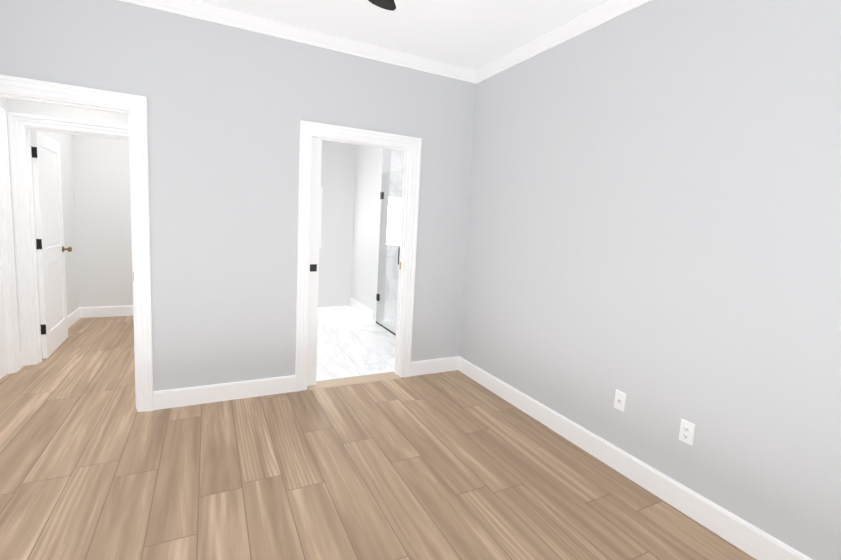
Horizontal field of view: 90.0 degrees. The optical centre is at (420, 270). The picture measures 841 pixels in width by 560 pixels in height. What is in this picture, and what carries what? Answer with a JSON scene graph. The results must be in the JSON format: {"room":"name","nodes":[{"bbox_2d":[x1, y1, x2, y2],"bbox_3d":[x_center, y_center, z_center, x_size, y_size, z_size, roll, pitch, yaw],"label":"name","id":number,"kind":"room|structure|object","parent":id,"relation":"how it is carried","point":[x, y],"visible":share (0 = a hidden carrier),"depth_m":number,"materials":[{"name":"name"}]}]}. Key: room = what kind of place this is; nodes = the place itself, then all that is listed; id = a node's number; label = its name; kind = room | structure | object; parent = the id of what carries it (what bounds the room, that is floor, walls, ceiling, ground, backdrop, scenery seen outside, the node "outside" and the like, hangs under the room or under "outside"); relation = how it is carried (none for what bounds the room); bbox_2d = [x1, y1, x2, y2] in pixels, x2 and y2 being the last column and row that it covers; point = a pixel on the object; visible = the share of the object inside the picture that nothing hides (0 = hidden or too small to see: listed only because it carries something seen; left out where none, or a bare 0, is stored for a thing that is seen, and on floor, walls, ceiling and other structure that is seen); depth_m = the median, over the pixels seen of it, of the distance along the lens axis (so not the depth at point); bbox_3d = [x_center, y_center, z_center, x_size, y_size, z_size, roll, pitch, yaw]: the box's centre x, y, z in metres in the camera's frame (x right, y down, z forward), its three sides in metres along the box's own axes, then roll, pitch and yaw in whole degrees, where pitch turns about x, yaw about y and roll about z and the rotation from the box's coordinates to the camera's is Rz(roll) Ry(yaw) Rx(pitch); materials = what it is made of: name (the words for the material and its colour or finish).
{"room":"empty bedroom","nodes":[
{"label":"empty bedroom","id":0,"kind":"room"},
{"bbox_2d":[0,97,78,350],"bbox_3d":[-3.619,-0.593,3.817,0.120,2.770,3.180,0,7,-27],"label":"wall","id":1,"kind":"structure","parent":0,"point":[68,198],"depth_m":4.88,"materials":[{"name":"white paint"}]},
{"bbox_2d":[0,246,7,378],"bbox_3d":[-3.186,-0.108,3.008,0.039,2.018,0.754,0,7,-27],"label":"closet door","id":2,"kind":"structure","parent":1,"relation":"in","point":[3,361],"depth_m":3.37,"materials":[{"name":"white paint"}]},
{"bbox_2d":[0,161,12,373],"bbox_3d":[-3.203,-0.116,2.998,0.126,2.050,0.800,0,7,-27],"label":"door frame","id":3,"kind":"structure","parent":1,"relation":"attached to","point":[6,298],"depth_m":3.39,"materials":[{"name":"white paint"}]},
{"bbox_2d":[0,107,20,372],"bbox_3d":[-3.136,-0.155,3.026,0.026,2.128,0.956,0,7,-27],"label":"trim","id":4,"kind":"structure","parent":1,"relation":"attached to","point":[8,225],"depth_m":3.40,"materials":[{"name":"white paint"}]},
{"bbox_2d":[31,130,71,358],"bbox_3d":[-3.551,-0.243,4.033,0.183,2.018,0.772,0,7,-27],"label":"room door","id":5,"kind":"structure","parent":1,"relation":"in","point":[47,182],"depth_m":3.94,"materials":[{"name":"white paint"}]},
{"bbox_2d":[41,307,81,343],"bbox_3d":[-3.897,0.640,4.531,0.015,0.134,1.730,0,7,-27],"label":"baseboard","id":6,"kind":"structure","parent":1,"relation":"attached to","point":[76,315],"depth_m":5.04,"materials":[{"name":"white paint"}]},
{"bbox_2d":[7,98,127,126],"bbox_3d":[-2.949,-0.557,3.799,1.060,2.770,0.120,0,7,-27],"label":"wall","id":7,"kind":"structure","parent":0,"point":[58,111],"depth_m":3.59,"materials":[{"name":"white paint"}]},
{"bbox_2d":[7,112,128,365],"bbox_3d":[-3.008,-0.199,3.819,0.810,2.050,0.126,0,7,-27],"label":"door frame","id":8,"kind":"structure","parent":7,"relation":"attached to","point":[31,216],"depth_m":3.63,"materials":[{"name":"white paint"}]},
{"bbox_2d":[72,135,355,306],"bbox_3d":[-2.054,-0.796,6.307,4.920,2.770,0.120,0,7,-27],"label":"wall","id":9,"kind":"structure","parent":0,"point":[102,206],"depth_m":5.37,"materials":[{"name":"white paint"}]},
{"bbox_2d":[81,305,132,317],"bbox_3d":[-3.819,0.531,5.524,0.990,0.134,0.015,0,7,-27],"label":"baseboard","id":10,"kind":"structure","parent":9,"relation":"attached to","point":[104,311],"depth_m":5.41,"materials":[{"name":"white paint"}]},
{"bbox_2d":[319,187,322,247],"bbox_3d":[-1.764,-0.803,6.374,0.540,0.940,0.020,0,7,-27],"label":"trim","id":11,"kind":"structure","parent":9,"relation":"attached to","point":[321,217],"depth_m":6.48,"materials":[{"name":"white paint"}]},
{"bbox_2d":[0,0,475,390],"bbox_3d":[-1.207,-0.400,3.200,3.870,2.770,0.120,0,7,-27],"label":"wall","id":12,"kind":"structure","parent":0,"point":[229,108],"depth_m":3.06,"materials":[{"name":"grey paint"}]},
{"bbox_2d":[0,74,152,411],"bbox_3d":[-2.342,-0.073,2.659,1.084,2.128,0.149,0,7,-27],"label":"door frame","id":13,"kind":"structure","parent":12,"relation":"attached to","point":[136,105],"depth_m":2.76,"materials":[{"name":"white paint"}]},
{"bbox_2d":[153,375,295,409],"bbox_3d":[-1.448,0.918,3.184,0.974,0.134,0.015,0,7,-27],"label":"baseboard","id":14,"kind":"structure","parent":12,"relation":"attached to","point":[179,397],"depth_m":3.16,"materials":[{"name":"white paint"}]},
{"bbox_2d":[119,0,474,82],"bbox_3d":[-1.099,-1.721,2.971,3.510,0.086,0.056,0,7,-27],"label":"crown molding","id":15,"kind":"structure","parent":12,"relation":"attached to","point":[189,8],"depth_m":3.08,"materials":[{"name":"white paint"}]},
{"bbox_2d":[307,137,321,385],"bbox_3d":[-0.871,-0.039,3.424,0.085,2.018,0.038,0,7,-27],"label":"pocket door","id":16,"kind":"structure","parent":12,"relation":"in","point":[314,247],"depth_m":3.40,"materials":[{"name":"white paint"}]},
{"bbox_2d":[307,372,400,390],"bbox_3d":[-0.587,0.967,3.698,0.830,0.008,0.170,0,7,-27],"label":"threshold","id":17,"kind":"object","parent":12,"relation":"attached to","point":[330,383],"depth_m":3.68,"materials":[{"name":"beige wood"}]},
{"bbox_2d":[295,120,421,391],"bbox_3d":[-0.530,-0.084,3.573,1.026,2.128,0.149,0,7,-27],"label":"door frame","id":18,"kind":"structure","parent":12,"relation":"attached to","point":[308,129],"depth_m":3.46,"materials":[{"name":"white paint"}]},
{"bbox_2d":[410,356,456,375],"bbox_3d":[0.126,0.908,3.979,0.502,0.134,0.015,0,7,-27],"label":"baseboard","id":19,"kind":"structure","parent":12,"relation":"attached to","point":[422,367],"depth_m":3.97,"materials":[{"name":"white paint"}]},
{"bbox_2d":[316,306,395,380],"bbox_3d":[-0.888,0.801,5.324,3.740,0.060,3.300,0,7,-27],"label":"floor","id":20,"kind":"structure","parent":0,"point":[351,341],"depth_m":4.73,"materials":[{"name":"white tile"}]},
{"bbox_2d":[376,169,402,335],"bbox_3d":[-0.146,-0.167,4.908,0.122,2.030,1.878,0,7,-27],"label":"glass shower enclosure","id":21,"kind":"object","parent":20,"relation":"on","point":[389,239],"visible":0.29,"depth_m":5.39,"materials":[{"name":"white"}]},
{"bbox_2d":[351,144,391,321],"bbox_3d":[-0.755,-0.722,6.240,0.120,2.770,1.180,0,7,-27],"label":"wall","id":22,"kind":"structure","parent":0,"point":[372,165],"depth_m":6.14,"materials":[{"name":"white paint"}]},
{"bbox_2d":[350,298,373,319],"bbox_3d":[-0.908,0.579,6.412,0.015,0.134,1.060,0,7,-27],"label":"baseboard","id":23,"kind":"structure","parent":22,"relation":"attached to","point":[369,313],"depth_m":6.33,"materials":[{"name":"white paint"}]},
{"bbox_2d":[0,316,756,559],"bbox_3d":[-1.126,1.046,3.058,3.870,0.060,7.160,0,7,-27],"label":"floor","id":24,"kind":"structure","parent":0,"point":[447,465],"depth_m":2.29,"materials":[{"name":"brown wood"}]},
{"bbox_2d":[391,149,403,171],"bbox_3d":[0.067,-0.670,6.155,1.270,2.770,0.120,0,7,-27],"label":"wall","id":25,"kind":"structure","parent":0,"point":[397,159],"depth_m":5.77,"materials":[{"name":"stone"}]},
{"bbox_2d":[193,0,608,70],"bbox_3d":[-0.459,-1.785,3.001,5.040,0.100,7.160,0,7,-27],"label":"ceiling","id":26,"kind":"structure","parent":0,"point":[474,35],"depth_m":2.87,"materials":[{"name":"white paint"}]},
{"bbox_2d":[368,0,395,10],"bbox_3d":[-0.263,-1.206,1.326,1.284,0.652,1.240,0,7,-27],"label":"ceiling fan","id":27,"kind":"object","parent":26,"relation":"hanging from","point":[388,5],"visible":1,"depth_m":1.99,"materials":[{"name":"black metal"}]},
{"bbox_2d":[459,0,840,559],"bbox_3d":[1.358,-0.165,2.282,0.120,2.770,3.860,0,7,-27],"label":"wall","id":28,"kind":"structure","parent":0,"point":[654,224],"depth_m":2.16,"materials":[{"name":"grey paint"}]},
{"bbox_2d":[475,0,650,83],"bbox_3d":[1.321,-1.503,2.145,0.056,0.086,3.740,0,7,-27],"label":"crown molding","id":29,"kind":"structure","parent":28,"relation":"attached to","point":[596,16],"depth_m":2.86,"materials":[{"name":"white paint"}]},
{"bbox_2d":[614,389,625,411],"bbox_3d":[1.179,0.776,2.498,0.017,0.115,0.070,0,7,-27],"label":"outlet plate","id":30,"kind":"object","parent":28,"relation":"attached to","point":[620,399],"visible":1,"depth_m":2.49,"materials":[{"name":"white plastic"}]},
{"bbox_2d":[457,356,812,559],"bbox_3d":[1.204,1.136,2.453,0.015,0.134,3.740,0,7,-27],"label":"baseboard","id":31,"kind":"structure","parent":28,"relation":"attached to","point":[753,541],"depth_m":2.31,"materials":[{"name":"white paint"}]},
{"bbox_2d":[679,419,694,445],"bbox_3d":[1.359,0.829,2.150,0.009,0.115,0.070,0,7,-27],"label":"duplex electrical outlet","id":32,"kind":"object","parent":28,"relation":"attached to","point":[687,430],"visible":1,"depth_m":2.14,"materials":[{"name":"white plastic"}]}
]}

